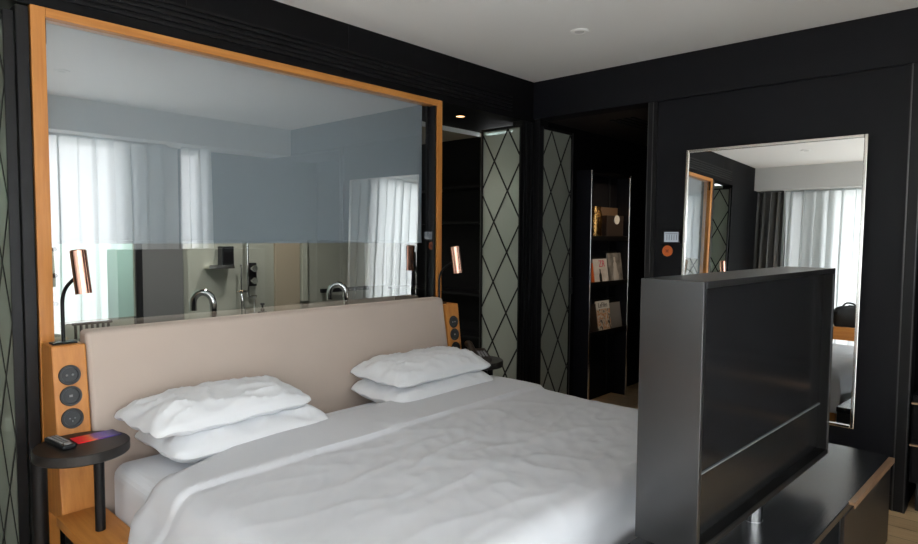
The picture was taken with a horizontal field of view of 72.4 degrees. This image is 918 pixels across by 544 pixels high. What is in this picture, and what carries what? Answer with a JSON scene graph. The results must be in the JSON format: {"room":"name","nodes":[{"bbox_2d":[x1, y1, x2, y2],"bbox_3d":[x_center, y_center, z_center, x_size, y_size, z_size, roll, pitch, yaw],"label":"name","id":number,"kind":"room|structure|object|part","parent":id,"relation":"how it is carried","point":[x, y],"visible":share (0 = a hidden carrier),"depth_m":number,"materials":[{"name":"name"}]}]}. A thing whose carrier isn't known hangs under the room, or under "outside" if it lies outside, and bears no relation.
{"room":"hotel room","nodes":[
{"label":"hotel room","id":0,"kind":"room"},
{"bbox_2d":[52,243,394,340],"bbox_3d":[-2.339,-0.043,5.222,0.100,2.460,4.920,3,4,42],"label":"wall","id":1,"kind":"structure","parent":0,"point":[328,263],"depth_m":5.75,"materials":[{"name":"white tile"}]},
{"bbox_2d":[203,264,234,268],"bbox_3d":[-2.055,-0.047,5.376,0.110,0.034,0.230,3,4,42],"label":"shower shelf","id":2,"kind":"object","parent":1,"relation":"attached to","point":[231,265],"visible":1,"depth_m":5.33,"materials":[{"name":"silver metal"}]},
{"bbox_3d":[-2.055,-0.040,5.376,0.110,0.020,0.230,3,4,42],"label":"shelf plate","id":3,"kind":"part","parent":2,"relation":"part of","materials":[{"name":"silver metal"}]},
{"bbox_2d":[218,246,233,264],"bbox_3d":[-2.012,-0.137,5.413,0.086,0.170,0.110,3,4,42],"label":"holder","id":4,"kind":"object","parent":2,"relation":"on","point":[225,253],"visible":0.82,"depth_m":5.38,"materials":[{"name":"black plastic"}]},
{"bbox_2d":[237,243,257,314],"bbox_3d":[-1.882,-0.237,5.561,0.099,1.585,0.210,3,4,42],"label":"shower","id":5,"kind":"object","parent":1,"relation":"attached to","point":[251,268],"visible":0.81,"depth_m":5.58,"materials":[{"name":"silver metal"}]},
{"bbox_3d":[-1.925,0.192,5.540,0.018,0.520,0.018,3,4,42],"label":"slide rail","id":6,"kind":"part","parent":5,"relation":"part of","materials":[{"name":"silver metal"}]},
{"bbox_3d":[-1.865,0.022,5.646,0.030,0.210,0.080,3,4,42],"label":"mixer plate","id":7,"kind":"part","parent":5,"relation":"part of","materials":[{"name":"black metal"}]},
{"bbox_3d":[-1.850,-0.033,5.630,0.070,0.060,0.060,3,4,42],"label":"mixer knob","id":8,"kind":"part","parent":5,"relation":"part of","materials":[{"name":"silver metal"}]},
{"bbox_3d":[-1.851,0.077,5.636,0.070,0.060,0.060,3,4,42],"label":"mixer knob","id":9,"kind":"part","parent":5,"relation":"part of","materials":[{"name":"silver metal"}]},
{"bbox_2d":[274,243,299,310],"bbox_3d":[-1.621,-0.076,5.906,0.030,2.460,0.260,3,4,42],"label":"trim","id":10,"kind":"structure","parent":1,"relation":"attached to","point":[286,255],"depth_m":5.89,"materials":[{"name":"beige"}]},
{"bbox_2d":[300,243,307,300],"bbox_3d":[-1.490,-0.517,6.006,0.050,1.590,0.055,3,4,42],"label":"trim","id":11,"kind":"structure","parent":1,"relation":"attached to","point":[303,246],"depth_m":6.02,"materials":[{"name":"grey"}]},
{"bbox_2d":[320,286,368,292],"bbox_3d":[-1.167,0.175,6.399,0.060,0.040,0.600,3,4,42],"label":"grab bar","id":12,"kind":"object","parent":1,"relation":"attached to","point":[355,288],"visible":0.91,"depth_m":6.42,"materials":[{"name":"silver metal"}]},
{"bbox_2d":[0,7,534,143],"bbox_3d":[-1.597,-1.294,4.410,2.180,0.140,5.020,3,4,42],"label":"ceiling","id":13,"kind":"structure","parent":0,"point":[471,122],"depth_m":5.54,"materials":[{"name":"black paint"}]},
{"bbox_2d":[0,0,646,543],"bbox_3d":[-0.334,-0.102,4.143,0.145,2.730,7.950,3,4,42],"label":"wall","id":14,"kind":"structure","parent":0,"point":[272,30],"depth_m":3.81,"materials":[{"name":"black paint"}]},
{"bbox_2d":[0,8,29,543],"bbox_3d":[-1.971,0.134,2.715,0.553,2.355,0.058,3,4,42],"label":"door","id":15,"kind":"structure","parent":14,"relation":"in","point":[14,497],"depth_m":2.56,"materials":[{"name":"green glass"}]},
{"bbox_3d":[-1.978,0.123,2.706,0.524,2.297,0.008,3,4,42],"label":"glass pane","id":16,"kind":"part","parent":15,"relation":"part of","materials":[{"name":"black glass"}]},
{"bbox_2d":[9,4,40,543],"bbox_3d":[-1.784,0.140,2.586,0.134,2.400,0.044,3,4,42],"label":"trim","id":17,"kind":"structure","parent":14,"relation":"attached to","point":[20,12],"depth_m":2.52,"materials":[{"name":"black metal"}]},
{"bbox_2d":[28,4,441,543],"bbox_3d":[-0.949,0.091,3.458,0.082,2.412,2.360,3,4,42],"label":"window frame","id":18,"kind":"structure","parent":14,"relation":"in","point":[38,16],"depth_m":2.70,"materials":[{"name":"brown wood"}]},
{"bbox_2d":[46,23,421,243],"bbox_3d":[-1.005,-0.650,3.453,0.052,0.983,2.217,3,4,42],"label":"mirror","id":19,"kind":"object","parent":18,"relation":"attached to","point":[148,144],"visible":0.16,"depth_m":3.18,"materials":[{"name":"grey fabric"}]},
{"bbox_2d":[479,124,523,379],"bbox_3d":[0.342,0.017,5.102,0.408,2.355,0.058,3,4,42],"label":"door","id":20,"kind":"structure","parent":14,"relation":"in","point":[501,192],"depth_m":5.07,"materials":[{"name":"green glass"}]},
{"bbox_2d":[513,120,533,381],"bbox_3d":[0.511,0.011,5.065,0.114,2.413,0.156,3,4,42],"label":"trim","id":21,"kind":"structure","parent":14,"relation":"attached to","point":[528,137],"depth_m":5.02,"materials":[{"name":"black metal"}]},
{"bbox_2d":[388,137,480,348],"bbox_3d":[0.016,-0.077,6.141,2.125,2.460,0.380,3,4,42],"label":"wall","id":22,"kind":"structure","parent":0,"point":[461,158],"depth_m":6.26,"materials":[{"name":"black paint"}]},
{"bbox_2d":[365,243,385,285],"bbox_3d":[-0.885,-0.453,6.652,0.075,1.200,0.240,3,4,42],"label":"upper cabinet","id":23,"kind":"object","parent":22,"relation":"attached to","point":[375,253],"visible":0.46,"depth_m":6.62,"materials":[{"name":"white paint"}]},
{"bbox_2d":[422,121,479,136],"bbox_3d":[-1.268,-1.243,4.450,0.015,0.040,4.320,3,4,42],"label":"trim","id":24,"kind":"structure","parent":22,"relation":"attached to","point":[445,128],"depth_m":5.81,"materials":[{"name":"white paint"}]},
{"bbox_2d":[438,246,461,303],"bbox_3d":[-0.076,0.020,4.131,0.197,0.386,0.099,2,4,30],"label":"reading lamp","id":25,"kind":"object","parent":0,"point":[455,250],"visible":0.94,"depth_m":4.09,"materials":[{"name":"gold metal"}]},
{"bbox_3d":[-0.083,0.064,4.143,0.120,0.284,0.015,2,4,25],"label":"stem","id":26,"kind":"part","parent":25,"relation":"part of","materials":[{"name":"black metal"}]},
{"bbox_3d":[-0.017,-0.081,4.108,0.081,0.181,0.059,1,3,5],"label":"lamp shade","id":27,"kind":"part","parent":25,"relation":"part of","materials":[{"name":"orange metal"}]},
{"bbox_2d":[274,0,917,81],"bbox_3d":[0.302,-1.391,1.794,4.200,0.120,5.450,3,4,42],"label":"ceiling","id":28,"kind":"structure","parent":0,"point":[530,40],"depth_m":3.61,"materials":[{"name":"white paint"}]},
{"bbox_2d":[570,28,588,34],"bbox_3d":[0.719,-1.433,3.741,0.110,0.010,0.110,3,4,42],"label":"ceiling fitting","id":29,"kind":"object","parent":28,"relation":"attached to","point":[577,31],"visible":1,"depth_m":3.72,"materials":[{"name":"white paint"}]},
{"bbox_2d":[548,107,647,145],"bbox_3d":[1.946,-1.304,5.684,1.225,0.128,2.512,3,4,42],"label":"ceiling","id":30,"kind":"structure","parent":0,"point":[627,125],"depth_m":5.21,"materials":[{"name":"black paint"}]},
{"bbox_2d":[533,7,917,494],"bbox_3d":[2.129,-0.061,3.761,4.050,2.730,0.158,3,4,42],"label":"wall","id":31,"kind":"structure","parent":0,"point":[875,103],"depth_m":3.67,"materials":[{"name":"black paint"}]},
{"bbox_2d":[531,119,547,383],"bbox_3d":[0.612,-0.006,5.143,0.155,2.440,0.122,3,4,42],"label":"trim","id":32,"kind":"structure","parent":31,"relation":"attached to","point":[538,123],"depth_m":5.06,"materials":[{"name":"black metal"}]},
{"bbox_2d":[536,126,573,394],"bbox_3d":[0.803,0.015,5.192,0.058,2.355,0.443,3,4,42],"label":"door","id":33,"kind":"structure","parent":31,"relation":"in","point":[556,147],"depth_m":5.18,"materials":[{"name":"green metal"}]},
{"bbox_3d":[0.952,0.116,5.335,0.022,0.140,0.026,3,4,42],"label":"handle","id":34,"kind":"part","parent":33,"relation":"part of","materials":[{"name":"black metal"}]},
{"bbox_2d":[644,101,658,277],"bbox_3d":[1.374,0.039,4.452,0.069,2.440,0.130,3,4,42],"label":"trim","id":35,"kind":"structure","parent":31,"relation":"attached to","point":[652,141],"depth_m":4.37,"materials":[{"name":"black wood"}]},
{"bbox_2d":[662,245,672,255],"bbox_3d":[1.432,-0.145,4.310,0.076,0.076,0.010,3,4,42],"label":"button","id":36,"kind":"object","parent":31,"relation":"attached to","point":[667,250],"visible":1,"depth_m":4.31,"materials":[{"name":"orange plastic"}]},
{"bbox_2d":[661,231,680,243],"bbox_3d":[1.448,-0.239,4.285,0.136,0.088,0.016,3,4,42],"label":"thermostat","id":37,"kind":"object","parent":31,"relation":"attached to","point":[674,237],"visible":1,"depth_m":4.28,"materials":[{"name":"white plastic"}]},
{"bbox_2d":[681,134,868,428],"bbox_3d":[1.863,0.036,3.838,1.030,1.643,0.025,4,3,44],"label":"wall mirror","id":38,"kind":"object","parent":31,"relation":"attached to","point":[795,203],"visible":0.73,"depth_m":3.72,"materials":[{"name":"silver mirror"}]},
{"bbox_2d":[591,383,917,543],"bbox_3d":[1.181,1.412,2.824,4.050,0.120,7.950,3,4,42],"label":"floor","id":39,"kind":"structure","parent":0,"point":[902,528],"depth_m":3.41,"materials":[{"name":"brown wood"}]},
{"bbox_2d":[49,249,91,344],"bbox_3d":[-1.556,0.100,2.507,0.194,0.386,0.098,2,4,32],"label":"reading lamp","id":40,"kind":"object","parent":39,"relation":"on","point":[81,279],"visible":1,"depth_m":2.47,"materials":[{"name":"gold metal"}]},
{"bbox_3d":[-1.609,0.287,2.551,0.056,0.008,0.090,3,4,42],"label":"plate","id":41,"kind":"part","parent":40,"relation":"part of","materials":[{"name":"black metal"}]},
{"bbox_3d":[-1.561,0.144,2.521,0.120,0.284,0.015,2,4,25],"label":"stem","id":42,"kind":"part","parent":40,"relation":"part of","materials":[{"name":"black metal"}]},
{"bbox_3d":[-1.498,-0.001,2.483,0.080,0.181,0.059,1,3,9],"label":"lamp shade","id":43,"kind":"part","parent":40,"relation":"part of","materials":[{"name":"orange metal"}]},
{"bbox_2d":[30,431,129,543],"bbox_3d":[-1.430,1.002,2.394,0.322,0.707,0.322,3,4,42],"label":"side table","id":44,"kind":"object","parent":39,"relation":"on","point":[44,455],"visible":0.88,"depth_m":2.31,"materials":[{"name":"black wood"}]},
{"bbox_3d":[-1.561,1.026,2.341,0.054,0.662,0.054,3,4,42],"label":"leg","id":45,"kind":"part","parent":44,"relation":"part of","materials":[{"name":"black metal"}]},
{"bbox_2d":[44,435,75,450],"bbox_3d":[-1.498,0.639,2.355,0.170,0.021,0.048,3,4,36],"label":"remote control","id":46,"kind":"object","parent":44,"relation":"on","point":[57,441],"visible":1,"depth_m":2.33,"materials":[{"name":"black plastic"}]},
{"bbox_2d":[70,429,121,443],"bbox_3d":[-1.419,0.642,2.452,0.084,0.004,0.156,3,4,39],"label":"printed card","id":47,"kind":"object","parent":44,"relation":"on","point":[108,433],"visible":1,"depth_m":2.44,"materials":[{"name":"paper"}]},
{"bbox_3d":[-1.332,0.829,2.326,0.035,0.262,0.035,3,4,42],"label":"leg","id":48,"kind":"part","parent":44,"relation":"part of","materials":[{"name":"black metal"}]},
{"bbox_2d":[41,341,129,543],"bbox_3d":[-1.440,0.827,2.427,0.625,1.053,0.162,3,4,42],"label":"nightstand","id":49,"kind":"object","parent":39,"relation":"on","point":[66,410],"visible":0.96,"depth_m":2.49,"materials":[{"name":"brown wood"}]},
{"bbox_3d":[-1.587,0.638,2.551,0.224,0.693,0.122,3,4,42],"label":"panel","id":50,"kind":"part","parent":49,"relation":"part of","materials":[{"name":"brown wood"}]},
{"bbox_2d":[58,365,80,384],"bbox_3d":[-1.556,0.412,2.506,0.018,0.080,0.080,3,4,42],"label":"socket","id":51,"kind":"object","parent":49,"relation":"attached to","point":[67,374],"depth_m":2.50,"materials":[{"name":"grey plastic"}]},
{"bbox_2d":[59,386,81,405],"bbox_3d":[-1.549,0.495,2.503,0.018,0.080,0.080,3,4,42],"label":"socket","id":52,"kind":"object","parent":49,"relation":"attached to","point":[68,395],"depth_m":2.50,"materials":[{"name":"grey plastic"}]},
{"bbox_2d":[61,408,83,428],"bbox_3d":[-1.542,0.583,2.501,0.018,0.080,0.080,3,4,42],"label":"socket","id":53,"kind":"object","parent":49,"relation":"attached to","point":[71,418],"depth_m":2.50,"materials":[{"name":"grey plastic"}]},
{"bbox_2d":[56,506,129,543],"bbox_3d":[-1.363,0.977,2.365,0.415,0.040,0.162,3,4,42],"label":"shelf","id":54,"kind":"object","parent":49,"relation":"attached to","point":[77,523],"depth_m":2.36,"materials":[{"name":"brown wood"}]},
{"bbox_2d":[80,297,447,526],"bbox_3d":[-0.190,0.792,2.797,1.906,1.100,2.110,3,4,42],"label":"bed","id":55,"kind":"object","parent":39,"relation":"on","point":[315,351],"visible":0.34,"depth_m":3.02,"materials":[{"name":"beige fabric"}]},
{"bbox_2d":[135,404,327,462],"bbox_3d":[-0.977,0.664,2.754,0.464,0.175,0.712,5,5,43],"label":"pillow","id":56,"kind":"object","parent":55,"relation":"on","point":[198,446],"visible":0.56,"depth_m":2.53,"materials":[{"name":"white fabric"}]},
{"bbox_2d":[114,375,310,438],"bbox_3d":[-1.042,0.556,2.713,0.424,0.159,0.713,4,5,39],"label":"pillow","id":57,"kind":"object","parent":56,"relation":"on","point":[182,411],"visible":1,"depth_m":2.55,"materials":[{"name":"white fabric"}]},
{"bbox_3d":[-0.088,0.900,2.706,1.625,0.295,2.065,3,4,42],"label":"mattress","id":58,"kind":"part","parent":55,"relation":"part of","materials":[{"name":"white fabric"}]},
{"bbox_2d":[128,375,637,543],"bbox_3d":[-0.051,0.864,2.596,1.513,0.355,2.348,3,4,42],"label":"duvet","id":59,"kind":"object","parent":55,"relation":"on","point":[501,460],"visible":0.77,"depth_m":2.22,"materials":[{"name":"grey fabric"}]},
{"bbox_2d":[351,371,493,402],"bbox_3d":[-0.192,0.637,3.580,0.464,0.167,0.753,5,5,43],"label":"pillow","id":60,"kind":"object","parent":55,"relation":"on","point":[371,390],"visible":0.38,"depth_m":3.36,"materials":[{"name":"white fabric"}]},
{"bbox_2d":[350,346,490,387],"bbox_3d":[-0.206,0.523,3.601,0.444,0.151,0.753,5,5,42],"label":"pillow","id":61,"kind":"object","parent":60,"relation":"on","point":[415,367],"visible":1,"depth_m":3.42,"materials":[{"name":"white fabric"}]},
{"bbox_2d":[443,302,460,348],"bbox_3d":[0.030,0.743,4.113,0.505,1.053,0.164,3,4,42],"label":"panel","id":62,"kind":"object","parent":39,"relation":"on","point":[451,315],"visible":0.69,"depth_m":4.15,"materials":[{"name":"brown wood"}]},
{"bbox_2d":[449,316,457,327],"bbox_3d":[-0.035,0.330,4.159,0.018,0.080,0.080,3,4,42],"label":"socket","id":63,"kind":"object","parent":62,"relation":"attached to","point":[453,320],"depth_m":4.15,"materials":[{"name":"grey plastic"}]},
{"bbox_2d":[450,328,458,339],"bbox_3d":[-0.029,0.413,4.156,0.018,0.080,0.080,3,4,42],"label":"socket","id":64,"kind":"object","parent":62,"relation":"attached to","point":[454,332],"depth_m":4.15,"materials":[{"name":"grey plastic"}]},
{"bbox_2d":[452,342,459,348],"bbox_3d":[-0.021,0.502,4.154,0.018,0.080,0.080,3,4,42],"label":"socket","id":65,"kind":"object","parent":62,"relation":"attached to","point":[454,344],"depth_m":4.16,"materials":[{"name":"grey plastic"}]},
{"bbox_2d":[481,356,502,374],"bbox_3d":[0.122,0.919,4.073,0.322,0.707,0.322,3,4,42],"label":"side table","id":66,"kind":"object","parent":39,"relation":"on","point":[497,362],"visible":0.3,"depth_m":3.96,"materials":[{"name":"black wood"}]},
{"bbox_2d":[464,340,491,361],"bbox_3d":[0.123,0.509,4.043,0.140,0.115,0.216,0,3,-12],"label":"telephone","id":67,"kind":"object","parent":66,"relation":"on","point":[481,352],"visible":0.66,"depth_m":4.02,"materials":[{"name":"black plastic"}]},
{"bbox_2d":[573,170,630,399],"bbox_3d":[1.313,0.147,5.727,0.154,2.080,0.710,3,4,42],"label":"bookcase","id":68,"kind":"object","parent":39,"relation":"on","point":[599,357],"visible":0.85,"depth_m":5.76,"materials":[{"name":"black wood"}]},
{"bbox_2d":[591,263,594,281],"bbox_3d":[1.156,0.018,5.532,0.036,0.189,0.120,3,4,42],"label":"magazine","id":69,"kind":"object","parent":68,"relation":"on","point":[592,274],"visible":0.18,"depth_m":5.56,"materials":[{"name":"orange paper"}]},
{"bbox_2d":[590,304,597,331],"bbox_3d":[1.176,0.420,5.587,0.046,0.258,0.190,3,4,42],"label":"magazine","id":70,"kind":"object","parent":68,"relation":"on","point":[594,325],"visible":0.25,"depth_m":5.62,"materials":[{"name":"grey paper"}]},
{"bbox_2d":[592,206,601,235],"bbox_3d":[1.212,-0.439,5.580,0.128,0.285,0.128,3,4,42],"label":"vase","id":71,"kind":"object","parent":68,"relation":"on","point":[597,214],"visible":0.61,"depth_m":5.53,"materials":[{"name":"gold metal"}]},
{"bbox_2d":[592,259,608,281],"bbox_3d":[1.276,-0.006,5.665,0.041,0.224,0.250,3,4,42],"label":"magazine","id":72,"kind":"object","parent":68,"relation":"on","point":[600,269],"visible":0.95,"depth_m":5.66,"materials":[{"name":"white paper"}]},
{"bbox_2d":[595,300,610,330],"bbox_3d":[1.321,0.403,5.746,0.049,0.278,0.240,3,4,42],"label":"magazine","id":73,"kind":"object","parent":68,"relation":"on","point":[602,307],"visible":0.98,"depth_m":5.74,"materials":[{"name":"beige paper"}]},
{"bbox_3d":[1.399,0.133,5.899,0.006,2.010,0.030,3,4,42],"label":"upright rail","id":74,"kind":"part","parent":68,"relation":"part of","materials":[{"name":"black plastic"}]},
{"bbox_2d":[590,325,625,337],"bbox_3d":[1.314,0.538,5.745,0.124,0.043,0.666,3,4,42],"label":"shelf","id":75,"kind":"object","parent":68,"relation":"attached to","point":[622,329],"depth_m":5.72,"materials":[{"name":"black wood"}]},
{"bbox_2d":[591,279,626,286],"bbox_3d":[1.317,0.099,5.720,0.124,0.043,0.666,3,4,42],"label":"shelf","id":76,"kind":"object","parent":68,"relation":"attached to","point":[621,283],"depth_m":5.74,"materials":[{"name":"black wood"}]},
{"bbox_2d":[592,236,627,240],"bbox_3d":[1.321,-0.306,5.698,0.124,0.043,0.666,3,4,42],"label":"shelf","id":77,"kind":"object","parent":68,"relation":"attached to","point":[594,238],"depth_m":5.65,"materials":[{"name":"black wood"}]},
{"bbox_2d":[602,215,623,235],"bbox_3d":[1.412,-0.416,5.798,0.274,0.217,0.087,-3,4,-43],"label":"gift box","id":78,"kind":"object","parent":68,"relation":"on","point":[611,225],"visible":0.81,"depth_m":5.74,"materials":[{"name":"brown cardboard"}]},
{"bbox_3d":[1.412,-0.498,5.795,0.274,0.042,0.084,-3,4,-43],"label":"box lid","id":79,"kind":"part","parent":78,"relation":"part of","materials":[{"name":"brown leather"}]},
{"bbox_2d":[606,253,622,280],"bbox_3d":[1.457,-0.041,5.864,0.050,0.273,0.260,3,4,42],"label":"magazine","id":80,"kind":"object","parent":68,"relation":"on","point":[614,266],"visible":0.89,"depth_m":5.85,"materials":[{"name":"grey paper"}]},
{"bbox_2d":[613,257,618,279],"bbox_3d":[1.461,-0.034,5.861,0.010,0.220,0.100,-7,-3,43],"label":"picture","id":81,"kind":"object","parent":80,"relation":"attached to","point":[615,259],"depth_m":5.86,"materials":[{"name":"grey paper"}]},
{"bbox_2d":[609,301,621,327],"bbox_3d":[1.474,0.409,5.911,0.044,0.248,0.200,3,4,42],"label":"magazine","id":82,"kind":"object","parent":68,"relation":"on","point":[615,313],"visible":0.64,"depth_m":5.90,"materials":[{"name":"grey paper"}]},
{"bbox_2d":[628,443,894,543],"bbox_3d":[1.005,1.147,2.245,0.460,0.472,2.580,4,5,45],"label":"media console","id":83,"kind":"object","parent":39,"relation":"on","point":[842,498],"visible":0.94,"depth_m":2.54,"materials":[{"name":"black wood"}]},
{"bbox_2d":[635,266,835,543],"bbox_3d":[1.066,0.455,2.293,1.280,0.909,0.194,-3,5,-45],"label":"television","id":84,"kind":"object","parent":83,"relation":"on","point":[735,367],"visible":1,"depth_m":1.99,"materials":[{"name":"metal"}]},
{"bbox_3d":[1.077,0.853,2.301,0.074,0.113,0.074,-3,5,-45],"label":"swivel post","id":85,"kind":"part","parent":84,"relation":"part of","materials":[{"name":"silver metal"}]},
{"bbox_3d":[1.095,0.682,2.274,1.240,0.191,0.030,-3,5,-45],"label":"speaker panel","id":86,"kind":"part","parent":84,"relation":"part of","materials":[{"name":"black plastic"}]},
{"bbox_3d":[1.763,1.117,2.719,0.020,0.379,0.818,4,5,45],"label":"drawer","id":87,"kind":"part","parent":83,"relation":"part of","materials":[{"name":"black wood"}]},
{"bbox_2d":[908,389,917,510],"bbox_3d":[3.124,1.017,3.220,1.258,0.655,0.625,3,4,42],"label":"base cabinet","id":88,"kind":"object","parent":39,"relation":"on","point":[913,461],"visible":1,"depth_m":3.42,"materials":[{"name":"black paint"}]},
{"bbox_3d":[2.932,1.057,3.012,1.237,0.235,0.015,3,4,42],"label":"drawer","id":89,"kind":"part","parent":88,"relation":"part of","materials":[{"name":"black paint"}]},
{"bbox_3d":[2.934,0.820,2.999,1.237,0.220,0.015,3,4,42],"label":"drawer","id":90,"kind":"part","parent":88,"relation":"part of","materials":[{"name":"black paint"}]},
{"bbox_2d":[908,314,917,502],"bbox_3d":[2.720,0.092,3.713,0.060,2.440,0.600,3,4,42],"label":"wall","id":91,"kind":"structure","parent":0,"point":[912,486],"depth_m":3.59,"materials":[{"name":"black paint"}]},
{"bbox_2d":[890,63,917,513],"bbox_3d":[2.473,0.105,3.440,0.065,2.440,0.137,3,4,42],"label":"trim","id":92,"kind":"structure","parent":91,"relation":"attached to","point":[906,338],"depth_m":3.40,"materials":[{"name":"black wood"}]},
{"bbox_3d":[-1.230,1.268,5.035,2.500,0.120,7.950,3,4,42],"label":"floor","id":93,"kind":"structure","parent":0,"visible":0},
{"bbox_2d":[71,320,112,338],"bbox_3d":[-2.433,0.786,4.181,0.020,0.920,0.240,3,4,42],"label":"towel rail","id":94,"kind":"object","parent":93,"relation":"on","point":[102,322],"visible":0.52,"depth_m":4.13,"materials":[{"name":"silver metal"}]},
{"bbox_2d":[52,244,188,323],"bbox_3d":[-2.313,0.073,4.323,0.062,2.330,0.866,3,4,42],"label":"glass partition","id":95,"kind":"structure","parent":93,"relation":"on","point":[161,270],"depth_m":4.32,"materials":[{"name":"clear glass"}]},
{"bbox_3d":[-2.421,-0.384,4.148,0.024,1.400,0.496,3,4,42],"label":"frosted panel","id":96,"kind":"part","parent":95,"relation":"part of","materials":[{"name":"white glass"}]},
{"bbox_3d":[-2.031,0.123,4.635,0.060,2.200,0.030,3,4,42],"label":"post","id":97,"kind":"part","parent":95,"relation":"part of","materials":[{"name":"grey"}]},
{"bbox_3d":[-1.045,0.798,3.992,0.520,0.940,2.200,3,4,42],"label":"countertop","id":98,"kind":"structure","parent":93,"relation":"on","visible":0},
{"bbox_2d":[189,289,216,316],"bbox_3d":[-1.462,0.222,3.585,0.158,0.250,0.083,0,3,-7],"label":"faucet","id":99,"kind":"object","parent":98,"relation":"on","point":[201,292],"visible":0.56,"depth_m":3.58,"materials":[{"name":"silver metal"}]},
{"bbox_2d":[258,303,266,312],"bbox_3d":[-1.214,0.261,3.877,0.064,0.142,0.064,3,4,42],"label":"soap bottle","id":100,"kind":"object","parent":98,"relation":"on","point":[262,304],"visible":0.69,"depth_m":3.87,"materials":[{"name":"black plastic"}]},
{"bbox_2d":[326,281,348,304],"bbox_3d":[-0.826,0.187,4.276,0.158,0.250,0.083,0,3,-7],"label":"faucet","id":101,"kind":"object","parent":98,"relation":"on","point":[339,284],"visible":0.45,"depth_m":4.27,"materials":[{"name":"silver metal"}]}
]}

